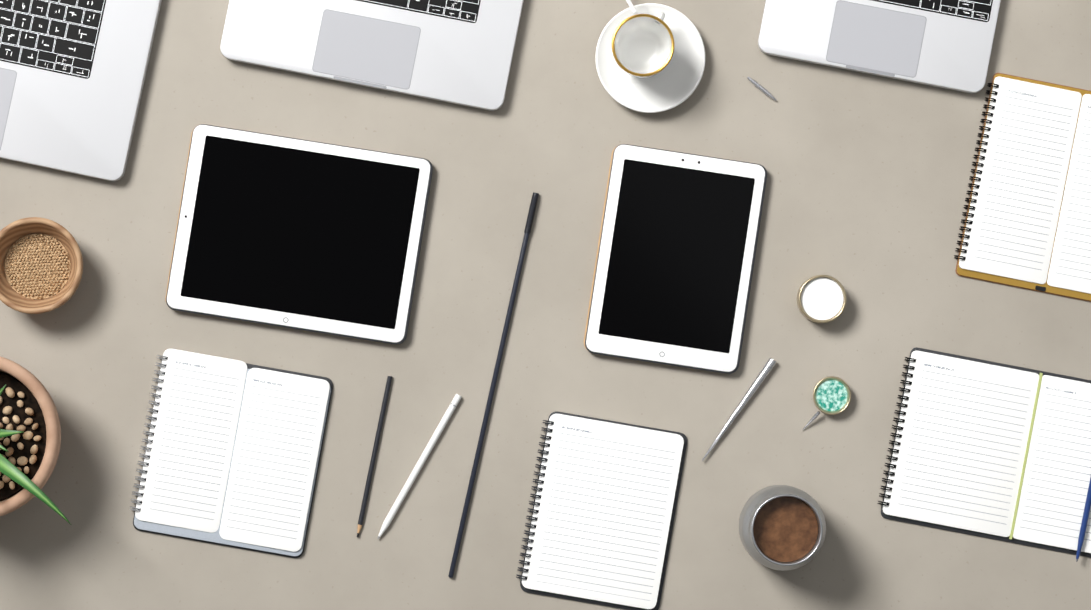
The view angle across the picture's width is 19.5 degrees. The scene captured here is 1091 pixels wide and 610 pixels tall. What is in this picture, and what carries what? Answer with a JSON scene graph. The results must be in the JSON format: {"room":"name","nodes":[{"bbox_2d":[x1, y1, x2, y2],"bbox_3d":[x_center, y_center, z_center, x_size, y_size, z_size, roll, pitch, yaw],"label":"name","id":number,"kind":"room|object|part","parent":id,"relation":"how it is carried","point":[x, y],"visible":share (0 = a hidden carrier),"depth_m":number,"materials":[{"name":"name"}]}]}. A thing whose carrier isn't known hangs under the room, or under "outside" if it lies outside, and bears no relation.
{"room":"office desk","nodes":[
{"label":"office desk","id":0,"kind":"room"},
{"bbox_2d":[0,0,1090,609],"bbox_3d":[0.000,0.001,2.977,3.200,0.040,2.400,-4,88,0],"label":"table","id":1,"kind":"object","parent":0,"point":[866,190],"visible":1,"depth_m":2.96,"materials":[{"name":"laminate"}]},
{"bbox_2d":[0,357,71,524],"bbox_3d":[-0.511,0.139,2.886,0.169,0.133,0.191,-4,88,0],"label":"plant pot","id":2,"kind":"object","parent":1,"relation":"on","point":[30,435],"visible":1,"depth_m":2.88,"materials":[{"name":"ceramic"}]},
{"bbox_2d":[0,217,82,313],"bbox_3d":[-0.469,-0.036,2.937,0.089,0.042,0.089,-4,88,0],"label":"bowl","id":3,"kind":"object","parent":1,"relation":"on","point":[41,265],"visible":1,"depth_m":2.94,"materials":[{"name":"brown wood"}]},
{"bbox_2d":[0,0,161,180],"bbox_3d":[-0.517,-0.348,2.958,0.340,0.018,0.409,12,88,0],"label":"laptop","id":4,"kind":"object","parent":1,"relation":"on","point":[72,75],"visible":1,"depth_m":2.95,"materials":[{"name":"silver metal"}]},
{"bbox_2d":[129,349,332,557],"bbox_3d":[-0.292,0.137,2.947,0.166,0.011,0.172,10,88,0],"label":"spiral notebook","id":5,"kind":"object","parent":1,"relation":"on","point":[233,452],"visible":1,"depth_m":2.95,"materials":[{"name":"white paper"}]},
{"bbox_2d":[165,124,432,344],"bbox_3d":[-0.229,-0.066,2.953,0.227,0.011,0.175,9,88,0],"label":"tablet","id":6,"kind":"object","parent":1,"relation":"on","point":[298,234],"visible":1,"depth_m":2.95,"materials":[{"name":"white"}]},
{"bbox_2d":[220,0,523,110],"bbox_3d":[-0.136,-0.392,2.959,0.268,0.018,0.383,11,88,0],"label":"laptop","id":7,"kind":"object","parent":1,"relation":"on","point":[460,52],"visible":1,"depth_m":2.95,"materials":[{"name":"silver metal"}]},
{"bbox_2d":[357,376,391,536],"bbox_3d":[-0.159,0.141,2.950,0.005,0.004,0.152,11,88,0],"label":"pencil","id":8,"kind":"object","parent":1,"relation":"on","point":[374,451],"visible":1,"depth_m":2.95,"materials":[{"name":"black paint"}]},
{"bbox_2d":[377,394,461,538],"bbox_3d":[-0.118,0.150,2.949,0.007,0.006,0.153,29,89,1],"label":"stylus","id":9,"kind":"object","parent":1,"relation":"on","point":[421,462],"visible":1,"depth_m":2.95,"materials":[{"name":"white plastic"}]},
{"bbox_2d":[448,192,538,577],"bbox_3d":[-0.048,0.074,2.951,0.006,0.008,0.365,13,88,0],"label":"stick","id":10,"kind":"object","parent":1,"relation":"on","point":[531,215],"visible":1,"depth_m":2.95,"materials":[{"name":"black wood"}]},
{"bbox_2d":[516,411,686,609],"bbox_3d":[0.052,0.192,2.946,0.136,0.011,0.170,10,88,0],"label":"notebook","id":11,"kind":"object","parent":1,"relation":"on","point":[602,517],"visible":1,"depth_m":2.94,"materials":[{"name":"white paper"}]},
{"bbox_2d":[595,0,704,112],"bbox_3d":[0.096,-0.248,2.926,0.102,0.075,0.140,-4,88,0],"label":"cup","id":12,"kind":"object","parent":1,"relation":"on","point":[649,57],"visible":1,"depth_m":2.95,"materials":[{"name":"white ceramic"}]},
{"bbox_3d":[0.105,-0.263,2.928,0.006,0.031,0.014,31,89,1],"label":"handle","id":13,"kind":"part","parent":12,"relation":"part of","materials":[{"name":"white ceramic"}]},
{"bbox_2d":[584,144,766,373],"bbox_3d":[0.120,-0.043,2.953,0.146,0.011,0.197,9,88,0],"label":"tablet","id":14,"kind":"object","parent":1,"relation":"on","point":[675,258],"visible":1,"depth_m":2.95,"materials":[{"name":"white"}]},
{"bbox_2d":[702,358,776,460],"bbox_3d":[0.178,0.098,2.950,0.008,0.008,0.116,35,89,1],"label":"pen","id":15,"kind":"object","parent":1,"relation":"on","point":[767,368],"visible":1,"depth_m":2.95,"materials":[{"name":"grey metal"}]},
{"bbox_2d":[747,76,776,100],"bbox_3d":[0.202,-0.201,2.960,0.035,0.004,0.004,39,89,1],"label":"pin","id":16,"kind":"object","parent":1,"relation":"on","point":[761,88],"visible":1,"depth_m":2.96,"materials":[{"name":"grey metal"}]},
{"bbox_2d":[739,485,825,570],"bbox_3d":[0.217,0.204,2.907,0.077,0.087,0.077,-4,88,0],"label":"tumbler","id":17,"kind":"object","parent":1,"relation":"on","point":[782,527],"visible":1,"depth_m":2.88,"materials":[{"name":"silver metal"}]},
{"bbox_2d":[797,275,846,322],"bbox_3d":[0.256,-0.005,2.946,0.044,0.022,0.044,-4,88,0],"label":"tin","id":18,"kind":"object","parent":1,"relation":"on","point":[821,298],"visible":0.96,"depth_m":2.94,"materials":[{"name":"gold metal"}]},
{"bbox_2d":[803,376,850,429],"bbox_3d":[0.260,0.091,2.948,0.047,0.012,0.048,-4,88,0],"label":"dish","id":19,"kind":"object","parent":1,"relation":"on","point":[831,395],"visible":1,"depth_m":2.94,"materials":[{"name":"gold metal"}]},
{"label":"handle","id":20,"kind":"part","parent":19,"relation":"part of","materials":[{"name":"silver metal"}]},
{"bbox_3d":[0.265,0.084,2.948,0.036,0.012,0.036,-4,88,0],"label":"dish","id":21,"kind":"part","parent":19,"relation":"part of","materials":[{"name":"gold metal"}]},
{"bbox_2d":[758,0,1000,92],"bbox_3d":[0.332,-0.379,2.959,0.214,0.018,0.333,11,88,0],"label":"laptop","id":22,"kind":"object","parent":1,"relation":"on","point":[946,44],"visible":1,"depth_m":2.95,"materials":[{"name":"silver metal"}]},
{"bbox_2d":[877,347,1090,557],"bbox_3d":[0.440,0.139,2.947,0.245,0.011,0.162,11,88,0],"label":"notebook","id":23,"kind":"object","parent":1,"relation":"on","point":[991,450],"visible":1,"depth_m":2.95,"materials":[{"name":"white paper"}]},
{"bbox_2d":[1076,477,1090,561],"bbox_3d":[0.505,0.166,2.940,0.006,0.008,0.146,11,88,0],"label":"pen","id":24,"kind":"object","parent":23,"relation":"on","point":[1084,522],"visible":1,"depth_m":2.94,"materials":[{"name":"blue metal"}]},
{"bbox_2d":[954,73,1090,301],"bbox_3d":[0.484,-0.106,2.953,0.184,0.014,0.193,11,88,0],"label":"notebook","id":25,"kind":"object","parent":1,"relation":"on","point":[1027,220],"visible":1,"depth_m":2.95,"materials":[{"name":"white paper"}]}
]}

